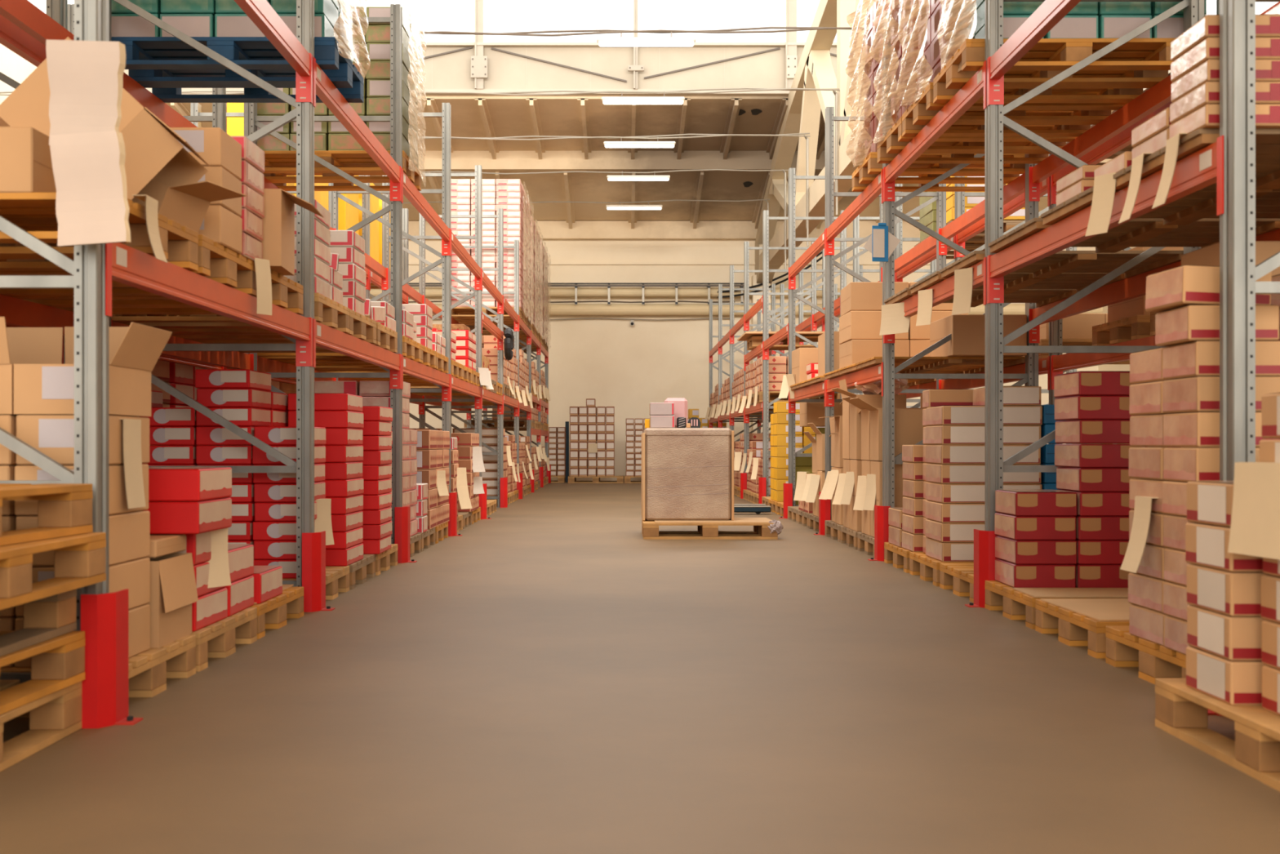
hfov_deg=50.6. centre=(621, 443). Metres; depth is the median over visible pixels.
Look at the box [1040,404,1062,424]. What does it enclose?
carton
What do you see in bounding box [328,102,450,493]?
frame
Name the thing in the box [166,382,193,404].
carton
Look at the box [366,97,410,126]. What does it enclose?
carton
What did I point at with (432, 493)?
carton
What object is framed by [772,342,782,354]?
beam
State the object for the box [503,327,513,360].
tyre
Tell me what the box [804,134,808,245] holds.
conduit
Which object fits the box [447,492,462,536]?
guard
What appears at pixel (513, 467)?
paper slip
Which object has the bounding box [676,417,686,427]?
box
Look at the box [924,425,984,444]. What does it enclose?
carton
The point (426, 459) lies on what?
carton
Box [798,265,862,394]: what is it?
frame
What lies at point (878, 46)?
wrap
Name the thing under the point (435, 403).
beam
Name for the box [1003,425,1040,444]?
carton
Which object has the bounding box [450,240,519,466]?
frame
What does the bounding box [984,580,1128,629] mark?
pallet
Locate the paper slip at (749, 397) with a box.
[746,389,755,408]
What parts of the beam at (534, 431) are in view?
plate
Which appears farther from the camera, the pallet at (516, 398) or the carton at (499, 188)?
the carton at (499, 188)
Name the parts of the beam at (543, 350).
plate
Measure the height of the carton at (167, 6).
0.132 m
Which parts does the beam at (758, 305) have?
plate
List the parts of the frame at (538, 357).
post, post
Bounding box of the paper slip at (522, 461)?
[522,461,528,478]
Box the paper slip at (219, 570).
[204,527,231,587]
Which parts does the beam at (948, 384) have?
plate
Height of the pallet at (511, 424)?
0.144 m
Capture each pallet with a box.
[0,192,198,271]
[0,234,256,296]
[0,483,93,545]
[0,532,106,609]
[0,581,76,656]
[0,631,84,714]
[0,634,195,716]
[0,679,81,771]
[7,270,302,314]
[111,36,364,102]
[111,293,349,333]
[166,308,376,343]
[191,607,257,671]
[237,322,397,352]
[249,586,303,639]
[257,335,421,362]
[262,150,421,191]
[282,565,349,599]
[284,344,435,368]
[314,351,448,373]
[347,554,375,589]
[349,360,462,379]
[355,364,471,382]
[370,283,380,288]
[375,543,397,575]
[409,369,479,386]
[409,533,421,556]
[410,379,496,393]
[410,385,490,390]
[413,382,502,395]
[417,527,435,551]
[432,387,514,398]
[435,521,448,543]
[451,306,524,320]
[455,391,523,402]
[457,313,527,325]
[457,511,471,528]
[457,515,462,532]
[458,394,527,404]
[464,419,534,428]
[465,398,529,404]
[466,317,531,329]
[471,506,480,524]
[473,324,534,334]
[481,327,537,338]
[481,421,540,429]
[482,388,518,399]
[486,489,518,501]
[486,499,496,514]
[486,502,490,516]
[487,422,543,430]
[491,422,546,430]
[494,493,509,506]
[503,383,509,395]
[505,420,537,428]
[506,423,548,431]
[507,491,514,503]
[513,333,540,342]
[513,335,543,346]
[513,339,546,348]
[519,342,547,351]
[523,485,527,495]
[527,484,531,493]
[534,481,537,490]
[537,480,540,488]
[551,475,565,482]
[568,475,623,483]
[623,475,641,483]
[641,518,777,538]
[733,485,738,495]
[737,398,774,408]
[737,487,740,497]
[742,489,751,501]
[744,395,819,406]
[746,336,817,350]
[748,491,757,503]
[750,393,824,404]
[754,391,839,403]
[754,493,758,503]
[761,496,770,505]
[768,498,777,513]
[776,502,783,515]
[787,506,799,523]
[790,383,856,390]
[795,379,917,387]
[797,510,813,528]
[807,375,936,384]
[808,514,818,531]
[823,368,964,379]
[824,520,843,542]
[838,363,984,374]
[840,525,862,549]
[852,151,1025,191]
[855,356,1025,368]
[857,532,874,557]
[877,116,1078,164]
[884,288,1076,306]
[884,542,911,573]
[902,82,1128,136]
[909,271,1128,293]
[909,551,973,586]
[914,235,984,258]
[933,38,1175,103]
[935,220,1023,247]
[939,250,1183,278]
[939,563,973,602]
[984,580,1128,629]
[988,217,1279,253]
[1021,338,1129,364]
[1035,599,1129,657]
[1040,182,1279,225]
[1066,124,1133,164]
[1092,315,1152,346]
[1105,625,1186,684]
[1111,88,1149,114]
[1112,128,1279,189]
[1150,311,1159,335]
[1155,678,1279,791]
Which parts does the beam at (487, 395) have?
plate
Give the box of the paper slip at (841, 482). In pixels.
[831,473,845,504]
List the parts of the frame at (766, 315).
post, post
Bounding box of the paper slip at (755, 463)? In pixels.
[751,457,758,479]
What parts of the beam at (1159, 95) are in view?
plate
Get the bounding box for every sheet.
[45,40,125,145]
[49,130,130,247]
[253,584,293,604]
[653,517,771,522]
[1012,587,1128,597]
[1040,598,1131,620]
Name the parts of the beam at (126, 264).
plate, plate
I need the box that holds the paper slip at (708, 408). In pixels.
[704,407,710,419]
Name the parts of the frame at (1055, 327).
post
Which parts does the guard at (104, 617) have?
foot plate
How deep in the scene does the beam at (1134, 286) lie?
8.40 m
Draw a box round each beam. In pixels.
[0,0,74,45]
[0,14,46,66]
[0,294,74,335]
[105,242,312,366]
[111,321,253,370]
[122,72,196,127]
[158,354,224,368]
[224,366,296,385]
[234,0,312,103]
[257,355,336,381]
[263,177,336,230]
[313,57,401,201]
[313,318,401,388]
[337,377,359,381]
[364,252,388,289]
[364,266,368,289]
[368,269,408,303]
[389,269,424,303]
[401,168,450,256]
[401,354,450,400]
[409,393,424,414]
[425,297,442,319]
[425,395,442,405]
[450,229,481,289]
[450,374,481,408]
[451,317,460,324]
[451,401,471,419]
[481,268,503,314]
[481,311,503,350]
[481,386,503,414]
[502,393,519,416]
[503,297,519,331]
[519,316,531,344]
[519,402,531,419]
[531,332,540,355]
[531,427,540,442]
[532,395,540,411]
[540,342,548,363]
[540,399,548,414]
[540,429,548,442]
[709,342,718,362]
[709,416,718,427]
[718,329,729,354]
[718,413,729,426]
[729,315,743,343]
[729,408,743,425]
[743,294,763,330]
[743,342,762,370]
[743,401,763,422]
[757,417,770,428]
[762,323,788,359]
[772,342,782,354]
[788,229,825,289]
[788,380,825,413]
[795,315,811,331]
[799,318,822,344]
[812,297,839,330]
[822,307,839,331]
[825,168,883,255]
[825,362,883,406]
[880,235,936,281]
[883,60,986,202]
[883,257,986,343]
[895,235,955,281]
[898,381,936,399]
[938,169,1025,255]
[938,362,1025,389]
[955,177,1049,257]
[986,0,1081,106]
[986,135,1223,303]
[1029,75,1172,201]
[1029,261,1181,343]
[1038,355,1049,390]
[1050,101,1172,204]
[1050,335,1156,389]
[1255,228,1279,240]
[1260,1,1279,14]
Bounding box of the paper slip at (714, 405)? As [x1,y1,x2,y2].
[711,404,716,417]
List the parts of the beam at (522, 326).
plate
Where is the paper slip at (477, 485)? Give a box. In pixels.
[472,476,484,493]
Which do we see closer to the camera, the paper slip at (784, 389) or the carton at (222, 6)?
the carton at (222, 6)
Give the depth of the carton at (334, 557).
7.81 m
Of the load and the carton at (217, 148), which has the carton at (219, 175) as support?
the carton at (217, 148)
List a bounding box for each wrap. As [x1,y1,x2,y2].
[333,0,370,78]
[407,4,426,186]
[522,180,527,316]
[526,188,530,320]
[529,199,534,324]
[533,216,537,330]
[537,226,541,333]
[540,231,543,337]
[543,240,546,342]
[546,246,548,346]
[548,253,551,348]
[844,0,873,168]
[869,0,903,142]
[896,0,933,110]
[937,0,976,71]
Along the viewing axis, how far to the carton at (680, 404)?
12.82 m
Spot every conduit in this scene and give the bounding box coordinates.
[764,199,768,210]
[782,168,786,269]
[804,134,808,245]
[832,88,837,214]
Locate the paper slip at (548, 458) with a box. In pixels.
[546,457,550,471]
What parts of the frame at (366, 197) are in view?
post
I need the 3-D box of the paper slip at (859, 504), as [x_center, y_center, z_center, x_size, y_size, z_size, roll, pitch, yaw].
[1.882,0.382,10.538,0.096,0.266,0.120,0,0,-29]
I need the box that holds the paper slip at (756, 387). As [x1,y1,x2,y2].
[753,386,759,405]
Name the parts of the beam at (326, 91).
plate, plate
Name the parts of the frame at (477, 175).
post, post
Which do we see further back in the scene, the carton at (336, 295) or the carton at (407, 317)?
the carton at (407, 317)
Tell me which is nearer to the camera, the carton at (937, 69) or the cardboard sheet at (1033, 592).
the cardboard sheet at (1033, 592)
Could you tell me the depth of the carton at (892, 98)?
9.56 m
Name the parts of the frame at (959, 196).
post, post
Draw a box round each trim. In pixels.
[124,0,1170,95]
[751,275,770,433]
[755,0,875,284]
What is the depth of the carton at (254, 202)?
5.74 m
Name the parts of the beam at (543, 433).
plate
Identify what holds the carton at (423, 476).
on the carton at (432, 493)
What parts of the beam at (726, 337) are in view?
plate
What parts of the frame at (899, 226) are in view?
post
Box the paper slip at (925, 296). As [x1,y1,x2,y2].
[915,288,933,325]
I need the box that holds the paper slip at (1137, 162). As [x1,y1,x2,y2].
[1118,152,1151,223]
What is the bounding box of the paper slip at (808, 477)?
[801,474,815,501]
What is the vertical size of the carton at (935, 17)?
0.172 m
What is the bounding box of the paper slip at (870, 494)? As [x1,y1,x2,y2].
[862,474,875,510]
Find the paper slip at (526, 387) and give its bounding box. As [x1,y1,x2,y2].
[524,385,530,401]
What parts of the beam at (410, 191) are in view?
plate, plate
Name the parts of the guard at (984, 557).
foot plate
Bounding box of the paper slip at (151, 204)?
[132,195,167,262]
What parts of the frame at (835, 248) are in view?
post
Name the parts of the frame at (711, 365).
post, post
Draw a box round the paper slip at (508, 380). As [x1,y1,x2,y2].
[505,376,514,394]
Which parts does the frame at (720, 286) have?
post, post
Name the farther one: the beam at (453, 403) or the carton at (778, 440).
the beam at (453, 403)
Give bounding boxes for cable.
[0,88,839,94]
[0,88,839,95]
[389,300,734,302]
[403,199,769,203]
[417,26,864,35]
[417,26,864,36]
[417,133,809,138]
[422,134,810,140]
[422,168,787,174]
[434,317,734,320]
[717,251,822,293]
[717,256,822,297]
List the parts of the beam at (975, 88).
plate, plate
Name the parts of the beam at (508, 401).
plate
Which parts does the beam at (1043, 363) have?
plate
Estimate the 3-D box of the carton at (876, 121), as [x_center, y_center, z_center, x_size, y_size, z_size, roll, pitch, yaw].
[2.098,-2.415,10.198,0.324,0.172,0.354,0,0,1]
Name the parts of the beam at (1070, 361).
plate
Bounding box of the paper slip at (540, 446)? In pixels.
[538,444,543,458]
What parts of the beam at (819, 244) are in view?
plate, plate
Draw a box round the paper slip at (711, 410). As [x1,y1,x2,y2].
[707,407,712,419]
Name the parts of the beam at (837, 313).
plate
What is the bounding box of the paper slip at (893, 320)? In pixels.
[879,302,910,335]
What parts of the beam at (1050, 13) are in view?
plate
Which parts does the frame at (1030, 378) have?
post, post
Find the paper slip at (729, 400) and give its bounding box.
[726,399,732,414]
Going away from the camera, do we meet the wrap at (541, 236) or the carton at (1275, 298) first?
the carton at (1275, 298)
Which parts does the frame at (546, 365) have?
post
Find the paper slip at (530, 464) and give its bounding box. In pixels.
[527,462,533,479]
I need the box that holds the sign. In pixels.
[862,222,900,262]
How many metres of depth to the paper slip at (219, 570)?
5.31 m
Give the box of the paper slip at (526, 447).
[525,444,532,461]
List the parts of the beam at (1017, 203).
plate, plate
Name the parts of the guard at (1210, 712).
foot plate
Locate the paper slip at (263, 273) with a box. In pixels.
[254,257,271,315]
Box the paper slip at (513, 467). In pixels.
[511,462,517,481]
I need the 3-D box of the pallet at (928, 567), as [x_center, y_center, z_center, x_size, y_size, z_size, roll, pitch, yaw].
[2.485,0.778,8.460,1.200,0.144,0.800,0,0,1]
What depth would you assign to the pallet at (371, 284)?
17.30 m
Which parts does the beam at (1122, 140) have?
plate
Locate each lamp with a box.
[596,31,695,46]
[601,92,684,104]
[603,136,675,147]
[605,200,662,209]
[606,170,670,181]
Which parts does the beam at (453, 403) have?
plate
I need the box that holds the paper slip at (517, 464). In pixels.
[516,463,520,482]
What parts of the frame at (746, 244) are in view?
post, post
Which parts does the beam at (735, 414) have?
plate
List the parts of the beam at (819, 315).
plate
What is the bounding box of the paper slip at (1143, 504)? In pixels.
[1120,496,1157,573]
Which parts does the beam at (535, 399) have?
plate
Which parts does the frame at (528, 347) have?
post, post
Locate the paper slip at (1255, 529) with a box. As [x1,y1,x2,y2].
[1227,462,1279,559]
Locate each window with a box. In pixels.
[558,0,559,42]
[711,0,712,42]
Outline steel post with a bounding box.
[564,421,568,481]
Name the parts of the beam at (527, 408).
plate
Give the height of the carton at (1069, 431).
0.118 m
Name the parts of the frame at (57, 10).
post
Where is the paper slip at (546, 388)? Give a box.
[545,387,550,399]
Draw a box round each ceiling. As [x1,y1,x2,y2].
[165,95,1113,186]
[369,171,1047,239]
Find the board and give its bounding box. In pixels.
[737,331,825,341]
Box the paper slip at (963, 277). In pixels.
[951,266,973,315]
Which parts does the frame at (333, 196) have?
post, post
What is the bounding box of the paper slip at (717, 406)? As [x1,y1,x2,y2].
[714,404,719,417]
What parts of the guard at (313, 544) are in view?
foot plate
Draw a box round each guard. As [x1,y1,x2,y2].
[80,588,142,728]
[302,530,334,612]
[395,506,417,563]
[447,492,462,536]
[478,483,491,519]
[500,477,507,507]
[516,472,522,498]
[529,469,534,492]
[539,466,543,487]
[546,464,551,483]
[740,472,746,498]
[758,476,765,503]
[778,483,792,518]
[813,491,830,534]
[867,505,890,561]
[964,528,995,607]
[1208,709,1224,716]
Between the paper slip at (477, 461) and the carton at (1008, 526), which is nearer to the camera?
the carton at (1008, 526)
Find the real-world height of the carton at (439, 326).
0.297 m
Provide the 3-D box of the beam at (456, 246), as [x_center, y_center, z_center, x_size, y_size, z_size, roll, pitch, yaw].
[-1.619,-1.865,13.940,0.077,0.249,2.770,0,0,0]
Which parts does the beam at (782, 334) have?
plate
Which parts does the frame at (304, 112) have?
post, post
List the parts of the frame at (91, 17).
post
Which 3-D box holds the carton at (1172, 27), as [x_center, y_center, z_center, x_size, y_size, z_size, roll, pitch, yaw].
[2.981,-2.220,7.391,0.273,0.132,0.374,0,0,1]
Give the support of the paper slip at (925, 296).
attached to the beam at (944, 291)
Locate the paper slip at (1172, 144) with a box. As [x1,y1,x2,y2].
[1151,133,1186,208]
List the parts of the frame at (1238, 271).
post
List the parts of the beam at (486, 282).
plate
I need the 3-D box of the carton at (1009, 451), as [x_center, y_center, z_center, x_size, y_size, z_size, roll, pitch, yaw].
[2.363,0.062,8.304,0.293,0.117,0.444,0,0,1]
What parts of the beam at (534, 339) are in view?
plate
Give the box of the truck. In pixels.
[640,450,770,514]
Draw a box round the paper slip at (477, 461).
[470,446,485,471]
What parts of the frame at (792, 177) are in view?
post, post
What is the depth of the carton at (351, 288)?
8.12 m
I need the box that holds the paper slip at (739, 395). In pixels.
[734,394,741,411]
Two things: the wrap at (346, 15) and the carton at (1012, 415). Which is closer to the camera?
the wrap at (346, 15)
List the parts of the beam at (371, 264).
plate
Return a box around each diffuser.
[598,41,693,46]
[603,100,683,104]
[604,144,674,147]
[606,207,661,209]
[608,177,669,181]
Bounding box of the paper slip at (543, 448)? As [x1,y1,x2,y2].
[541,447,546,461]
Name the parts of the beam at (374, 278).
plate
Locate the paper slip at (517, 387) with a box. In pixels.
[515,386,522,402]
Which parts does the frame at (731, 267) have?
post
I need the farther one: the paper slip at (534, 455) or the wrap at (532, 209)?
the paper slip at (534, 455)
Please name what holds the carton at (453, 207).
on the stock
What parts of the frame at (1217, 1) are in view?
post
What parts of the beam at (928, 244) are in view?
plate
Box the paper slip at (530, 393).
[528,392,533,408]
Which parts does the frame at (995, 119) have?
post, post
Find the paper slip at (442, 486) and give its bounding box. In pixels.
[436,470,448,496]
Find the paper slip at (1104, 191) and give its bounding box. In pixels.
[1084,172,1115,235]
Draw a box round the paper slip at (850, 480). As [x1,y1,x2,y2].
[840,471,854,504]
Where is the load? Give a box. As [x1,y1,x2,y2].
[641,427,733,520]
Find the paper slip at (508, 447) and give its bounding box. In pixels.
[506,445,512,466]
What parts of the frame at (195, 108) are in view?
post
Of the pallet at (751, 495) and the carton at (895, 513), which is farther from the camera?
the pallet at (751, 495)
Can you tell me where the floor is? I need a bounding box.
[0,481,1279,853]
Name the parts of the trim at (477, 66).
brace rod, gusset plate, brace rod, gusset plate, brace rod, gusset plate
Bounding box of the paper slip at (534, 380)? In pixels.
[531,379,537,394]
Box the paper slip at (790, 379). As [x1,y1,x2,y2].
[786,373,795,398]
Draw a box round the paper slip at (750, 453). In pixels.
[745,452,752,472]
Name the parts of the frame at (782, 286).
post, post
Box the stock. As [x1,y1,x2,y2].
[0,0,1279,617]
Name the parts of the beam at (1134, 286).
plate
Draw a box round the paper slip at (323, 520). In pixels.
[314,498,334,545]
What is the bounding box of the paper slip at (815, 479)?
[805,475,820,502]
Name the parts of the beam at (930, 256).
plate, plate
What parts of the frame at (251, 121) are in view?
post, post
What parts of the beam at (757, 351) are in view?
plate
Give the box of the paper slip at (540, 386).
[537,384,542,398]
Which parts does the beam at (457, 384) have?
plate, plate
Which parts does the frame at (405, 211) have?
post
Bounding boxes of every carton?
[0,36,209,199]
[0,126,56,192]
[0,316,62,415]
[0,414,17,464]
[0,464,35,515]
[0,615,17,667]
[1,515,25,532]
[13,321,172,416]
[14,463,148,515]
[15,557,150,617]
[15,604,150,667]
[16,414,149,464]
[16,510,150,566]
[111,0,161,16]
[111,13,159,36]
[131,178,246,232]
[139,407,196,426]
[143,445,196,463]
[145,533,186,557]
[146,497,231,533]
[146,552,198,648]
[148,466,231,501]
[149,426,196,444]
[151,360,169,382]
[151,382,170,403]
[151,390,163,407]
[160,0,216,16]
[160,13,214,36]
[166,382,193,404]
[168,362,193,385]
[169,127,241,180]
[177,531,211,564]
[191,586,227,631]
[193,561,225,596]
[195,368,271,391]
[195,407,271,426]
[195,426,254,444]
[195,445,253,463]
[196,388,271,408]
[197,166,241,217]
[197,463,263,483]
[198,204,242,253]
[214,13,265,36]
[215,0,270,13]
[225,575,253,616]
[226,102,244,136]
[226,482,254,502]
[227,520,256,540]
[227,543,253,582]
[231,136,264,173]
[231,501,257,520]
[240,160,264,195]
[240,208,262,241]
[240,231,262,261]
[241,183,264,218]
[251,565,282,604]
[252,445,325,463]
[253,426,325,444]
[253,463,324,483]
[253,481,325,502]
[253,520,315,540]
[253,540,296,559]
[253,559,296,578]
[254,501,316,520]
[257,102,290,115]
[257,133,289,151]
[261,188,323,275]
[268,391,288,410]
[270,0,338,27]
[270,409,288,426]
[277,13,333,36]
[283,275,330,298]
[286,175,328,210]
[288,393,362,412]
[288,410,364,428]
[289,133,328,151]
[290,102,328,115]
[290,121,328,136]
[294,199,330,229]
[294,217,330,247]
[294,236,330,265]
[294,255,330,283]
[314,380,359,395]
[319,461,362,479]
[321,477,364,497]
[324,435,391,450]
[324,445,363,462]
[324,493,363,514]
[325,427,363,444]
[325,526,363,548]
[325,542,363,565]
[328,97,367,115]
[328,121,366,133]
[328,133,364,151]
[328,246,364,270]
[328,266,342,290]
[329,230,364,254]
[330,284,342,304]
[331,510,363,531]
[337,175,359,235]
[337,263,365,286]
[338,12,352,53]
[341,280,365,302]
[342,297,364,315]
[351,43,366,61]
[352,25,366,44]
[353,6,366,25]
[359,182,378,262]
[359,380,410,398]
[361,420,391,435]
[361,449,391,465]
[361,506,391,524]
[361,520,391,539]
[362,396,409,413]
[362,405,392,422]
[362,464,391,479]
[362,478,391,494]
[362,534,391,554]
[363,492,391,509]
[365,25,410,53]
[365,61,410,91]
[366,6,409,39]
[366,43,410,73]
[366,79,410,106]
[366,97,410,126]
[366,116,410,143]
[370,301,395,319]
[370,306,386,322]
[373,133,409,156]
[389,303,432,319]
[402,309,413,327]
[402,323,413,339]
[402,429,437,449]
[413,315,432,329]
[414,483,427,500]
[415,326,432,340]
[415,515,427,533]
[416,449,437,469]
[416,468,436,489]
[416,499,427,516]
[426,488,436,509]
[426,507,436,529]
[432,324,470,331]
[435,505,443,526]
[436,430,443,448]
[440,329,471,342]
[450,178,471,186]
[450,204,471,212]
[450,432,475,445]
[455,348,471,360]
[457,445,475,458]
[481,436,505,444]
[481,470,505,479]
[495,178,521,187]
[495,204,521,213]
[496,185,522,195]
[496,191,522,202]
[496,198,521,207]
[649,402,674,415]
[649,415,675,427]
[663,397,687,427]
[759,355,786,366]
[759,364,786,374]
[773,401,799,413]
[773,413,799,424]
[773,423,802,435]
[773,435,802,445]
[773,446,802,457]
[773,467,788,479]
[791,347,817,383]
[795,453,812,466]
[800,402,842,426]
[803,431,817,472]
[807,422,825,470]
[817,331,839,376]
[818,415,843,466]
[829,417,834,466]
[831,387,906,459]
[835,466,843,524]
[839,311,908,344]
[839,339,909,368]
[839,378,849,458]
[840,281,908,316]
[842,396,921,460]
[843,458,854,528]
[849,459,868,531]
[850,397,931,460]
[862,460,871,535]
[864,4,873,37]
[864,95,874,122]
[864,118,874,148]
[866,73,874,101]
[870,460,903,537]
[872,15,882,39]
[872,36,882,71]
[873,0,889,18]
[873,64,882,93]
[873,84,882,117]
[874,110,882,137]
[888,506,902,528]
[888,525,903,546]
[890,7,901,44]
[891,33,902,60]
[891,57,902,89]
[891,95,902,115]
[902,17,918,53]
[902,46,918,67]
[902,444,923,462]
[902,462,924,479]
[902,479,924,497]
[902,496,924,515]
[902,513,924,533]
[902,530,924,551]
[907,311,968,339]
[909,339,929,356]
[917,45,930,86]
[918,17,931,52]
[919,0,931,21]
[919,210,936,231]
[922,389,973,408]
[923,444,926,462]
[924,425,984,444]
[924,519,984,542]
[925,405,984,426]
[925,444,984,463]
[925,463,984,483]
[925,482,984,502]
[925,500,984,522]
[925,537,973,561]
[929,314,1026,356]
[930,28,953,70]
[930,55,953,82]
[931,0,952,42]
[946,195,984,212]
[965,14,976,39]
[973,386,1040,405]
[974,14,1044,39]
[975,1,1044,34]
[981,463,1040,483]
[994,511,1075,540]
[995,488,1076,515]
[995,535,1076,564]
[995,558,1075,587]
[1003,207,1025,220]
[1003,405,1042,425]
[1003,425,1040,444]
[1003,444,1040,464]
[1003,483,1042,488]
[1031,462,1056,483]
[1040,313,1104,339]
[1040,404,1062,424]
[1040,424,1055,443]
[1040,444,1055,462]
[1044,14,1098,38]
[1053,370,1136,397]
[1054,395,1133,420]
[1054,444,1142,467]
[1055,419,1129,443]
[1056,164,1101,193]
[1056,179,1093,205]
[1056,466,1132,491]
[1061,489,1133,515]
[1066,1,1097,15]
[1073,563,1130,587]
[1074,515,1129,540]
[1075,539,1128,564]
[1093,151,1132,177]
[1096,1,1151,17]
[1098,14,1151,38]
[1107,294,1151,322]
[1128,380,1176,415]
[1128,447,1164,479]
[1128,478,1168,513]
[1128,510,1164,546]
[1128,572,1168,613]
[1128,604,1167,646]
[1129,346,1168,383]
[1129,413,1164,446]
[1130,543,1165,580]
[1131,106,1171,147]
[1132,127,1169,159]
[1145,264,1271,311]
[1150,0,1206,17]
[1151,14,1205,38]
[1155,304,1279,346]
[1162,340,1279,379]
[1162,376,1279,413]
[1162,480,1187,516]
[1163,411,1279,446]
[1163,446,1259,481]
[1163,514,1190,551]
[1163,581,1190,621]
[1164,547,1191,586]
[1164,615,1190,654]
[1169,80,1279,124]
[1169,103,1279,139]
[1170,14,1279,61]
[1170,36,1279,82]
[1171,58,1279,102]
[1181,240,1279,275]
[1185,521,1262,572]
[1186,480,1234,527]
[1186,564,1265,616]
[1186,604,1264,660]
[1186,645,1266,705]
[1259,438,1279,462]
[1261,392,1279,438]
[1261,573,1279,623]
[1262,557,1279,577]
[1262,619,1279,669]
[1262,665,1279,715]
[1271,274,1279,308]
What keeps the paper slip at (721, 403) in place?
attached to the stock
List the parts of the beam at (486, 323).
plate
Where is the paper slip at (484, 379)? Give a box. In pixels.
[475,367,490,385]
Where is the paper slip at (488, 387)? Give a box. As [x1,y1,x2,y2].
[485,370,493,389]
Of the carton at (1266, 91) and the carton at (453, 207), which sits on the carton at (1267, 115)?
the carton at (1266, 91)
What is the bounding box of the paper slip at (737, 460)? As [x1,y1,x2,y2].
[733,452,742,470]
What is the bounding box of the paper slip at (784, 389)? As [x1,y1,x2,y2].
[777,374,789,398]
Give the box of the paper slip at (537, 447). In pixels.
[536,446,541,461]
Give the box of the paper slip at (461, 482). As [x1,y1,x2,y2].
[455,467,471,509]
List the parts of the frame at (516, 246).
post, post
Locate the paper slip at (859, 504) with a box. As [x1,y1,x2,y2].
[853,475,866,510]
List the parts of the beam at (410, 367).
plate, plate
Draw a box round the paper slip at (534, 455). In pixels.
[533,453,537,469]
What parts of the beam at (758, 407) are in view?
plate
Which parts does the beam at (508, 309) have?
plate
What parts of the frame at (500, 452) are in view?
post, post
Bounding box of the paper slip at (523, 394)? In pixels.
[521,390,527,405]
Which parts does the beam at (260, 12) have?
plate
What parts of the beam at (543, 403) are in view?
plate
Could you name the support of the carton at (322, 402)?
on the carton at (325, 419)
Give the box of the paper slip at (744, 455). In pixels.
[739,453,746,472]
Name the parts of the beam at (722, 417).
plate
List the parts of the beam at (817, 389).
plate, plate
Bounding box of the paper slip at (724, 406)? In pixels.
[720,400,727,414]
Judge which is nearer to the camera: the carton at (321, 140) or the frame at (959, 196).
the carton at (321, 140)
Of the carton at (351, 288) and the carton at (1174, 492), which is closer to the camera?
the carton at (1174, 492)
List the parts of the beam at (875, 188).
plate, plate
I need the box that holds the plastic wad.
[767,519,783,534]
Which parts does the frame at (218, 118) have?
post, post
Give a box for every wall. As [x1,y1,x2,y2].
[0,43,37,104]
[369,240,1097,480]
[1097,246,1136,371]
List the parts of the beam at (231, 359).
plate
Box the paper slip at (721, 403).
[716,402,722,416]
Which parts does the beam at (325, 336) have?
plate, plate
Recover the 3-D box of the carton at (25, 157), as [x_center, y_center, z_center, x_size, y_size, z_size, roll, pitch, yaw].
[-2.067,-0.888,4.420,0.456,0.208,0.395,0,0,0]
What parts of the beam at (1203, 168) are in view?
plate, plate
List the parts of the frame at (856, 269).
post, post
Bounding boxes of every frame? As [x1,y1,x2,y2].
[0,0,67,364]
[0,0,109,683]
[67,4,226,445]
[109,0,314,586]
[190,102,296,193]
[244,4,402,543]
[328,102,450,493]
[359,175,369,298]
[369,208,408,303]
[382,164,481,476]
[418,208,503,507]
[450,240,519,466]
[466,266,531,462]
[483,342,540,466]
[513,308,548,476]
[709,298,760,437]
[718,284,775,441]
[729,265,788,449]
[743,241,816,472]
[762,210,846,496]
[768,298,817,354]
[780,284,837,355]
[788,168,882,506]
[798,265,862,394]
[822,247,865,396]
[825,106,946,519]
[853,214,936,408]
[882,10,1038,506]
[894,176,955,402]
[955,142,1076,444]
[984,0,1204,530]
[1048,13,1206,444]
[1216,0,1279,14]
[1219,0,1279,480]
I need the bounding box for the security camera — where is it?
[630,320,634,325]
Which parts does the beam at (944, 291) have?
plate, plate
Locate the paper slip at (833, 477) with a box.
[822,469,838,499]
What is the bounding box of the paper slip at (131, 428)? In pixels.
[120,418,146,508]
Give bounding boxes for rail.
[370,282,743,304]
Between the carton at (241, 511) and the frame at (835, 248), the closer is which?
the carton at (241, 511)
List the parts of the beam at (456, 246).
plate, plate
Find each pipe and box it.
[369,288,839,297]
[432,303,1102,315]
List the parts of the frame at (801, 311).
post, post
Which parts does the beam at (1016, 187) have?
plate, plate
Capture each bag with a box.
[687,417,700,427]
[853,372,909,394]
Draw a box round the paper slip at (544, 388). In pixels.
[542,385,546,398]
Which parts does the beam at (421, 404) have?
plate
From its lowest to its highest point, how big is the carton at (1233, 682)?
0.119 m
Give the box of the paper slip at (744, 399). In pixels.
[737,395,746,413]
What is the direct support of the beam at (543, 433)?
attached to the frame at (538, 357)
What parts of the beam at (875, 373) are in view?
plate, plate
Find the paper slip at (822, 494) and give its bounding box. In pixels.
[818,471,831,499]
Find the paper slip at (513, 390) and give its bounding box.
[512,380,515,398]
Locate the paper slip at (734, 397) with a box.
[730,396,737,413]
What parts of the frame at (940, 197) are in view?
post, post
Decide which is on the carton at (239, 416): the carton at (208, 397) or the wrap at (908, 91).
the carton at (208, 397)
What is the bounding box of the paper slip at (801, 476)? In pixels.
[793,471,806,500]
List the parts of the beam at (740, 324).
plate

